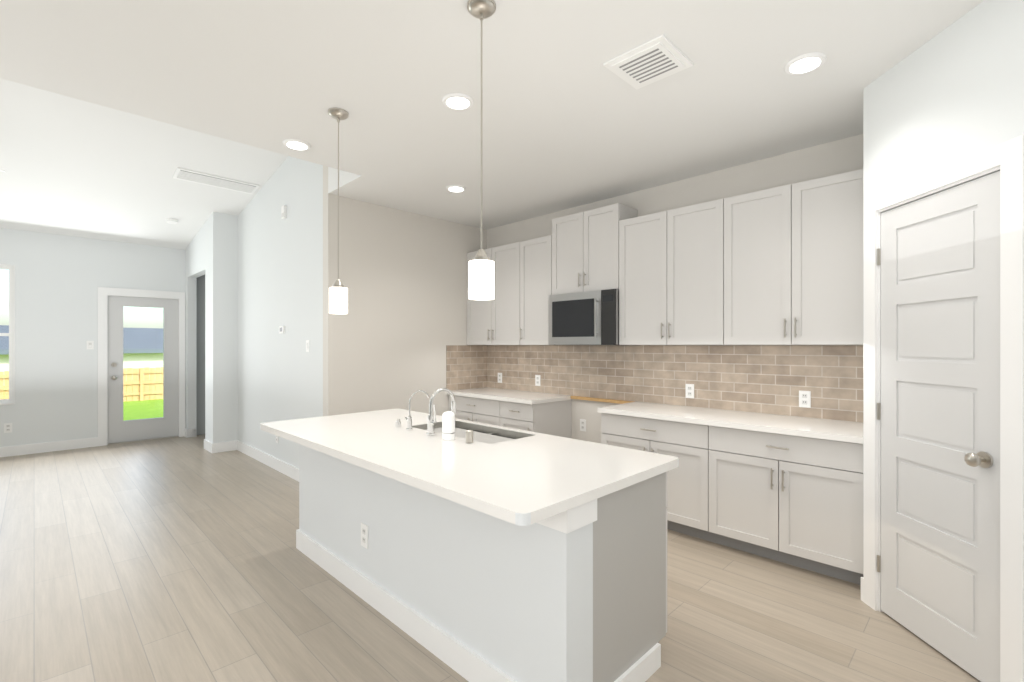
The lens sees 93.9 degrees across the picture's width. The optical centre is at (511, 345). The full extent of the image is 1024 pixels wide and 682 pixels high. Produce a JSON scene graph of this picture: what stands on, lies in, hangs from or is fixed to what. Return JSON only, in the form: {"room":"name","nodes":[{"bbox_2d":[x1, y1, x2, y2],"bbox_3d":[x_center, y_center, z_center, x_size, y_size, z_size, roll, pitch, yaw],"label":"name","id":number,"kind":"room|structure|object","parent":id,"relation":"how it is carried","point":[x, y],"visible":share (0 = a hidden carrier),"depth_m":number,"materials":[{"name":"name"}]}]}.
{"room":"kitchen","nodes":[
{"label":"kitchen","id":0,"kind":"room"},
{"bbox_2d":[0,228,184,446],"bbox_3d":[-7.142,-0.550,5.742,0.120,4.000,5.620,0,0,45],"label":"wall","id":1,"kind":"structure","parent":0,"point":[60,280],"depth_m":6.59,"materials":[{"name":"white paint"}]},
{"bbox_2d":[0,264,14,404],"bbox_3d":[-7.009,-0.138,5.859,0.139,1.825,1.272,0,0,45],"label":"window","id":2,"kind":"structure","parent":1,"relation":"in","point":[10,334],"depth_m":6.27,"materials":[{"name":"white"}]},
{"bbox_2d":[4,423,11,432],"bbox_3d":[-6.566,1.080,6.226,0.008,0.122,0.075,0,0,45],"label":"outlet","id":3,"kind":"object","parent":1,"relation":"attached to","point":[7,427],"visible":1,"depth_m":6.22,"materials":[{"name":"white plastic"}]},
{"bbox_2d":[0,437,97,456],"bbox_3d":[-7.509,1.385,5.278,0.016,0.130,4.444,0,0,45],"label":"baseboard","id":4,"kind":"structure","parent":1,"relation":"attached to","point":[16,450],"depth_m":6.48,"materials":[{"name":"white wood"}]},
{"bbox_2d":[87,341,93,348],"bbox_3d":[-5.997,0.000,6.793,0.011,0.122,0.075,0,0,45],"label":"light switch","id":5,"kind":"object","parent":1,"relation":"attached to","point":[90,344],"visible":1,"depth_m":6.79,"materials":[{"name":"white plastic"}]},
{"bbox_2d":[98,287,184,445],"bbox_3d":[-5.608,0.307,7.262,0.138,2.285,1.051,0,0,45],"label":"door frame","id":6,"kind":"structure","parent":1,"relation":"attached to","point":[104,293],"depth_m":6.95,"materials":[{"name":"white painted wood"}]},
{"bbox_2d":[108,296,177,443],"bbox_3d":[-5.573,0.357,7.249,0.126,2.157,0.856,0,0,45],"label":"patio door","id":7,"kind":"structure","parent":1,"relation":"in","point":[127,430],"depth_m":7.23,"materials":[{"name":"white"}]},
{"bbox_2d":[185,223,204,436],"bbox_3d":[-4.709,-0.550,7.198,1.260,4.000,0.120,0,0,45],"label":"wall","id":8,"kind":"structure","parent":0,"point":[194,259],"depth_m":7.52,"materials":[{"name":"white paint"}]},
{"bbox_2d":[204,439,213,452],"bbox_3d":[-4.167,1.385,6.560,0.442,0.130,0.016,0,0,45],"label":"baseboard","id":9,"kind":"structure","parent":8,"relation":"attached to","point":[209,446],"depth_m":6.53,"materials":[{"name":"white wood"}]},
{"bbox_2d":[197,275,204,434],"bbox_3d":[-3.854,0.015,8.054,1.500,2.870,2.300,0,0,45],"label":"wall","id":10,"kind":"structure","parent":0,"point":[200,355],"depth_m":7.76,"materials":[{"name":"grey paint"}]},
{"bbox_2d":[205,212,237,442],"bbox_3d":[-4.013,-0.550,6.714,0.410,4.000,0.420,0,0,45],"label":"wall","id":11,"kind":"structure","parent":0,"point":[221,327],"depth_m":6.53,"materials":[{"name":"white paint"}]},
{"bbox_2d":[238,156,322,467],"bbox_3d":[-2.786,-0.550,5.699,2.760,4.000,0.120,0,0,45],"label":"wall","id":12,"kind":"structure","parent":0,"point":[280,283],"depth_m":5.46,"materials":[{"name":"white paint"}]},
{"bbox_2d":[236,440,298,481],"bbox_3d":[-2.786,1.385,5.603,2.896,0.130,0.016,0,0,45],"label":"baseboard","id":13,"kind":"structure","parent":12,"relation":"attached to","point":[288,470],"depth_m":5.70,"materials":[{"name":"white wood"}]},
{"bbox_2d":[279,326,284,333],"bbox_3d":[-2.612,-0.174,5.423,0.120,0.084,0.023,0,0,45],"label":"thermostat","id":14,"kind":"object","parent":12,"relation":"attached to","point":[281,329],"visible":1,"depth_m":5.40,"materials":[{"name":"white plastic"}]},
{"bbox_2d":[281,205,286,218],"bbox_3d":[-2.562,-1.490,5.367,0.080,0.140,0.031,0,0,45],"label":"alarm box","id":15,"kind":"object","parent":12,"relation":"attached to","point":[283,211],"visible":1,"depth_m":5.35,"materials":[{"name":"white plastic"}]},
{"bbox_2d":[306,340,308,351],"bbox_3d":[-2.110,0.010,4.930,0.075,0.122,0.011,0,0,45],"label":"light switch","id":16,"kind":"object","parent":12,"relation":"attached to","point":[307,345],"visible":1,"depth_m":4.93,"materials":[{"name":"white plastic"}]},
{"bbox_2d":[323,165,486,415],"bbox_3d":[-1.085,-0.550,5.363,0.120,4.000,2.050,0,0,45],"label":"wall","id":17,"kind":"structure","parent":0,"point":[394,331],"depth_m":5.07,"materials":[{"name":"white paint"}]},
{"bbox_2d":[0,434,980,681],"bbox_3d":[-2.192,1.480,2.616,12.000,0.060,8.200,0,0,45],"label":"floor","id":18,"kind":"structure","parent":0,"point":[180,559],"depth_m":2.71,"materials":[{"name":"wood"}]},
{"bbox_2d":[449,396,501,425],"bbox_3d":[-0.202,1.012,5.495,0.937,0.875,0.607,0,0,45],"label":"base cabinet","id":19,"kind":"object","parent":18,"relation":"on","point":[481,411],"depth_m":5.23,"materials":[{"name":"white paint"}]},
{"bbox_2d":[292,413,678,681],"bbox_3d":[-0.391,1.012,2.830,2.456,0.875,0.801,0,0,45],"label":"kitchen island","id":20,"kind":"object","parent":18,"relation":"on","point":[493,553],"depth_m":2.06,"materials":[{"name":"white paint"}]},
{"bbox_2d":[361,522,367,548],"bbox_3d":[-0.845,1.090,2.733,0.078,0.130,0.008,0,0,45],"label":"outlet","id":21,"kind":"object","parent":20,"relation":"attached to","point":[364,535],"visible":1,"depth_m":2.73,"materials":[{"name":"white plastic"}]},
{"bbox_2d":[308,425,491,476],"bbox_3d":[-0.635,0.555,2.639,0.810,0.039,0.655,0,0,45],"label":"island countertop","id":22,"kind":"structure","parent":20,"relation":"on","point":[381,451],"depth_m":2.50,"materials":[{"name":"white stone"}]},
{"bbox_2d":[395,390,429,430],"bbox_3d":[-0.652,0.413,3.111,0.190,0.245,0.172,0,0,45],"label":"filter faucet","id":23,"kind":"object","parent":22,"relation":"on","point":[409,422],"visible":1,"depth_m":3.02,"materials":[{"name":"silver metal"}]},
{"bbox_2d":[426,388,456,435],"bbox_3d":[-0.415,0.397,2.897,0.092,0.275,0.219,0,0,45],"label":"faucet","id":24,"kind":"object","parent":22,"relation":"on","point":[432,422],"visible":0.98,"depth_m":2.85,"materials":[{"name":"silver metal"}]},
{"bbox_2d":[442,411,454,440],"bbox_3d":[-0.360,0.456,2.715,0.074,0.159,0.074,0,0,45],"label":"soap dispenser","id":25,"kind":"object","parent":22,"relation":"on","point":[448,425],"visible":1,"depth_m":2.68,"materials":[{"name":"white plastic"}]},
{"bbox_2d":[466,430,472,442],"bbox_3d":[-0.233,0.500,2.623,0.042,0.070,0.042,0,0,45],"label":"air gap","id":26,"kind":"object","parent":22,"relation":"in","point":[469,436],"visible":1,"depth_m":2.60,"materials":[{"name":"silver metal"}]},
{"bbox_2d":[502,400,571,438],"bbox_3d":[0.232,1.012,5.062,0.530,0.875,0.607,0,0,45],"label":"base cabinet","id":27,"kind":"object","parent":18,"relation":"on","point":[546,413],"depth_m":4.85,"materials":[{"name":"white paint"}]},
{"bbox_2d":[446,388,571,403],"bbox_3d":[-0.062,0.555,5.335,1.362,0.039,0.637,0,0,45],"label":"countertop","id":28,"kind":"structure","parent":27,"relation":"on","point":[515,397],"depth_m":5.09,"materials":[{"name":"white stone"}]},
{"bbox_2d":[601,414,716,542],"bbox_3d":[1.326,1.012,3.968,0.983,0.875,0.607,0,0,45],"label":"base cabinet","id":29,"kind":"object","parent":18,"relation":"on","point":[691,507],"depth_m":3.59,"materials":[{"name":"white paint"}]},
{"bbox_2d":[717,426,862,584],"bbox_3d":[1.935,1.012,3.358,0.982,0.875,0.607,0,0,45],"label":"base cabinet","id":30,"kind":"object","parent":18,"relation":"on","point":[785,489],"depth_m":3.07,"materials":[{"name":"white paint"}]},
{"bbox_2d":[597,402,862,445],"bbox_3d":[1.614,0.555,3.658,1.860,0.039,0.637,0,0,45],"label":"countertop","id":31,"kind":"structure","parent":30,"relation":"on","point":[831,430],"depth_m":3.42,"materials":[{"name":"white stone"}]},
{"bbox_2d":[0,0,983,249],"bbox_3d":[-2.192,-2.154,2.616,12.000,1.391,8.200,0,0,45],"label":"ceiling","id":32,"kind":"structure","parent":0,"point":[570,120],"depth_m":2.84,"materials":[{"name":"white paint"}]},
{"bbox_2d":[166,218,177,223],"bbox_3d":[-4.644,-1.690,6.525,0.136,0.034,0.136,0,-9,-45],"label":"smoke detector","id":33,"kind":"object","parent":32,"relation":"attached to","point":[171,221],"visible":1,"depth_m":6.50,"materials":[{"name":"white plastic"}]},
{"bbox_2d":[173,167,259,193],"bbox_3d":[-3.492,-1.933,5.670,0.840,0.019,0.270,0,-9,-45],"label":"ceiling vent","id":34,"kind":"object","parent":32,"relation":"in","point":[210,180],"visible":0.98,"depth_m":5.63,"materials":[{"name":"white plastic"}]},
{"bbox_2d":[283,139,310,150],"bbox_3d":[-1.562,-1.452,3.473,0.190,0.013,0.190,0,0,45],"label":"recessed light","id":35,"kind":"object","parent":32,"relation":"in","point":[298,144],"visible":0.96,"depth_m":3.45,"materials":[{"name":"white plastic"}]},
{"bbox_2d":[328,108,348,313],"bbox_3d":[-1.089,-0.836,2.998,0.124,1.276,0.124,0,0,45],"label":"pendant light","id":36,"kind":"object","parent":32,"relation":"hanging from","point":[338,297],"visible":1,"depth_m":2.96,"materials":[{"name":"white glass"}]},
{"bbox_2d":[446,185,465,191],"bbox_3d":[-0.521,-1.452,4.446,0.190,0.013,0.190,0,0,45],"label":"recessed light","id":37,"kind":"object","parent":32,"relation":"in","point":[455,188],"visible":1,"depth_m":4.41,"materials":[{"name":"white plastic"}]},
{"bbox_2d":[442,93,473,109],"bbox_3d":[-0.323,-1.452,2.860,0.190,0.013,0.190,0,0,45],"label":"recessed light","id":38,"kind":"object","parent":32,"relation":"in","point":[457,101],"visible":0.98,"depth_m":2.84,"materials":[{"name":"white plastic"}]},
{"bbox_2d":[467,0,495,299],"bbox_3d":[-0.131,-0.836,2.054,0.124,1.276,0.124,0,0,45],"label":"pendant light","id":39,"kind":"object","parent":32,"relation":"hanging from","point":[481,275],"visible":1,"depth_m":2.02,"materials":[{"name":"white glass"}]},
{"bbox_2d":[603,34,693,88],"bbox_3d":[0.707,-1.450,2.475,0.330,0.018,0.330,0,0,45],"label":"ceiling vent","id":40,"kind":"object","parent":32,"relation":"in","point":[662,56],"visible":1,"depth_m":2.45,"materials":[{"name":"white plastic"}]},
{"bbox_2d":[784,52,826,74],"bbox_3d":[1.518,-1.452,2.475,0.190,0.013,0.190,0,0,45],"label":"recessed light","id":41,"kind":"object","parent":32,"relation":"in","point":[805,63],"visible":0.96,"depth_m":2.46,"materials":[{"name":"white plastic"}]},
{"bbox_2d":[487,134,862,443],"bbox_3d":[2.192,-0.005,3.620,7.220,2.910,0.120,0,0,45],"label":"wall","id":42,"kind":"structure","parent":0,"point":[845,155],"depth_m":4.08,"materials":[{"name":"white paint"}]},
{"bbox_2d":[467,241,522,344],"bbox_3d":[-0.096,-0.561,5.587,0.957,1.118,0.328,0,0,45],"label":"upper cabinet","id":43,"kind":"object","parent":42,"relation":"attached to","point":[514,311],"depth_m":5.39,"materials":[{"name":"white paint"}]},
{"bbox_2d":[523,235,551,344],"bbox_3d":[0.338,-0.561,5.154,0.509,1.118,0.328,0,0,45],"label":"upper cabinet","id":44,"kind":"object","parent":42,"relation":"attached to","point":[537,253],"depth_m":5.02,"materials":[{"name":"white paint"}]},
{"bbox_2d":[580,419,585,430],"bbox_3d":[0.739,0.835,4.982,0.075,0.122,0.008,0,0,45],"label":"electrical outlet","id":45,"kind":"object","parent":42,"relation":"attached to","point":[582,424],"visible":1,"depth_m":4.98,"materials":[{"name":"white plastic"}]},
{"bbox_2d":[552,203,637,294],"bbox_3d":[0.785,-0.893,4.681,0.786,0.773,0.364,0,0,45],"label":"upper cabinet","id":46,"kind":"object","parent":42,"relation":"attached to","point":[585,251],"visible":0.77,"depth_m":4.54,"materials":[{"name":"white paint"}]},
{"bbox_2d":[548,289,618,344],"bbox_3d":[0.757,-0.253,4.653,0.782,0.501,0.418,0,0,45],"label":"microwave","id":47,"kind":"object","parent":46,"relation":"attached to","point":[585,318],"visible":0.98,"depth_m":4.50,"materials":[{"name":"silver metal"}]},
{"bbox_2d":[446,345,862,422],"bbox_3d":[0.864,0.284,4.409,3.983,0.564,0.638,0,0,45],"label":"backsplash","id":48,"kind":"structure","parent":42,"relation":"attached to","point":[770,379],"depth_m":4.20,"materials":[{"name":"tile"}]},
{"bbox_2d":[498,373,501,382],"bbox_3d":[-0.150,0.400,5.854,0.075,0.122,0.008,0,0,45],"label":"outlet","id":49,"kind":"object","parent":48,"relation":"attached to","point":[499,377],"visible":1,"depth_m":5.85,"materials":[{"name":"white plastic"}]},
{"bbox_2d":[535,375,540,385],"bbox_3d":[0.292,0.400,5.412,0.075,0.122,0.008,0,0,45],"label":"outlet","id":50,"kind":"object","parent":48,"relation":"attached to","point":[537,380],"visible":1,"depth_m":5.41,"materials":[{"name":"white plastic"}]},
{"bbox_2d":[686,384,693,397],"bbox_3d":[1.547,0.400,4.157,0.075,0.122,0.008,0,0,45],"label":"outlet","id":51,"kind":"object","parent":48,"relation":"attached to","point":[689,390],"visible":1,"depth_m":4.15,"materials":[{"name":"white plastic"}]},
{"bbox_2d":[799,391,810,407],"bbox_3d":[2.167,0.400,3.537,0.075,0.122,0.008,0,0,45],"label":"outlet","id":52,"kind":"object","parent":48,"relation":"attached to","point":[804,398],"visible":1,"depth_m":3.53,"materials":[{"name":"white plastic"}]},
{"bbox_2d":[619,197,730,344],"bbox_3d":[1.425,-0.561,4.067,0.982,1.118,0.328,0,0,45],"label":"upper cabinet","id":53,"kind":"object","parent":42,"relation":"attached to","point":[675,264],"depth_m":3.92,"materials":[{"name":"white paint"}]},
{"bbox_2d":[731,169,862,344],"bbox_3d":[2.034,-0.561,3.458,0.982,1.118,0.328,0,0,45],"label":"upper cabinet","id":54,"kind":"object","parent":42,"relation":"attached to","point":[781,265],"depth_m":3.28,"materials":[{"name":"white paint"}]},
{"bbox_2d":[863,0,1023,576],"bbox_3d":[2.060,-0.005,0.620,0.120,2.910,4.200,0,0,0],"label":"wall","id":55,"kind":"structure","parent":0,"point":[952,93],"depth_m":2.19,"materials":[{"name":"white paint"}]},
{"bbox_2d":[861,577,863,601],"bbox_3d":[1.992,1.385,0.670,0.015,0.130,4.100,0,0,0],"label":"baseboard","id":56,"kind":"structure","parent":55,"relation":"attached to","point":[862,588],"depth_m":2.71,"materials":[{"name":"white wood"}]},
{"bbox_2d":[877,171,999,681],"bbox_3d":[1.983,0.361,2.282,0.112,2.154,0.659,0,0,0],"label":"pantry door","id":57,"kind":"structure","parent":55,"relation":"in","point":[938,416],"depth_m":2.22,"materials":[{"name":"white wood"}]},
{"bbox_2d":[864,134,1023,681],"bbox_3d":[2.051,0.316,2.274,0.138,2.268,0.838,0,0,0],"label":"door frame","id":58,"kind":"structure","parent":55,"relation":"attached to","point":[1006,159],"depth_m":1.93,"materials":[{"name":"white wood"}]},
{"label":"outside","id":59,"kind":"structure","parent":0,"visible":0},
{"bbox_2d":[123,381,162,420],"bbox_3d":[-24.455,1.770,24.455,50.830,0.040,80.000,0,0,45],"label":"lawn","id":60,"kind":"structure","parent":59,"point":[127,411],"depth_m":12.98,"materials":[{"name":"green plant"}]},
{"bbox_2d":[0,367,162,401],"bbox_3d":[-12.371,1.230,14.421,0.110,1.040,23.300,0,0,45],"label":"fence","id":61,"kind":"object","parent":60,"relation":"on","point":[4,379],"depth_m":15.05,"materials":[{"name":"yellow wood"}]},
{"bbox_2d":[0,325,162,380],"bbox_3d":[-22.981,0.415,25.102,9.000,2.670,16.000,0,0,45],"label":"house","id":62,"kind":"structure","parent":60,"relation":"on","point":[134,334],"depth_m":24.01,"materials":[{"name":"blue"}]}
]}

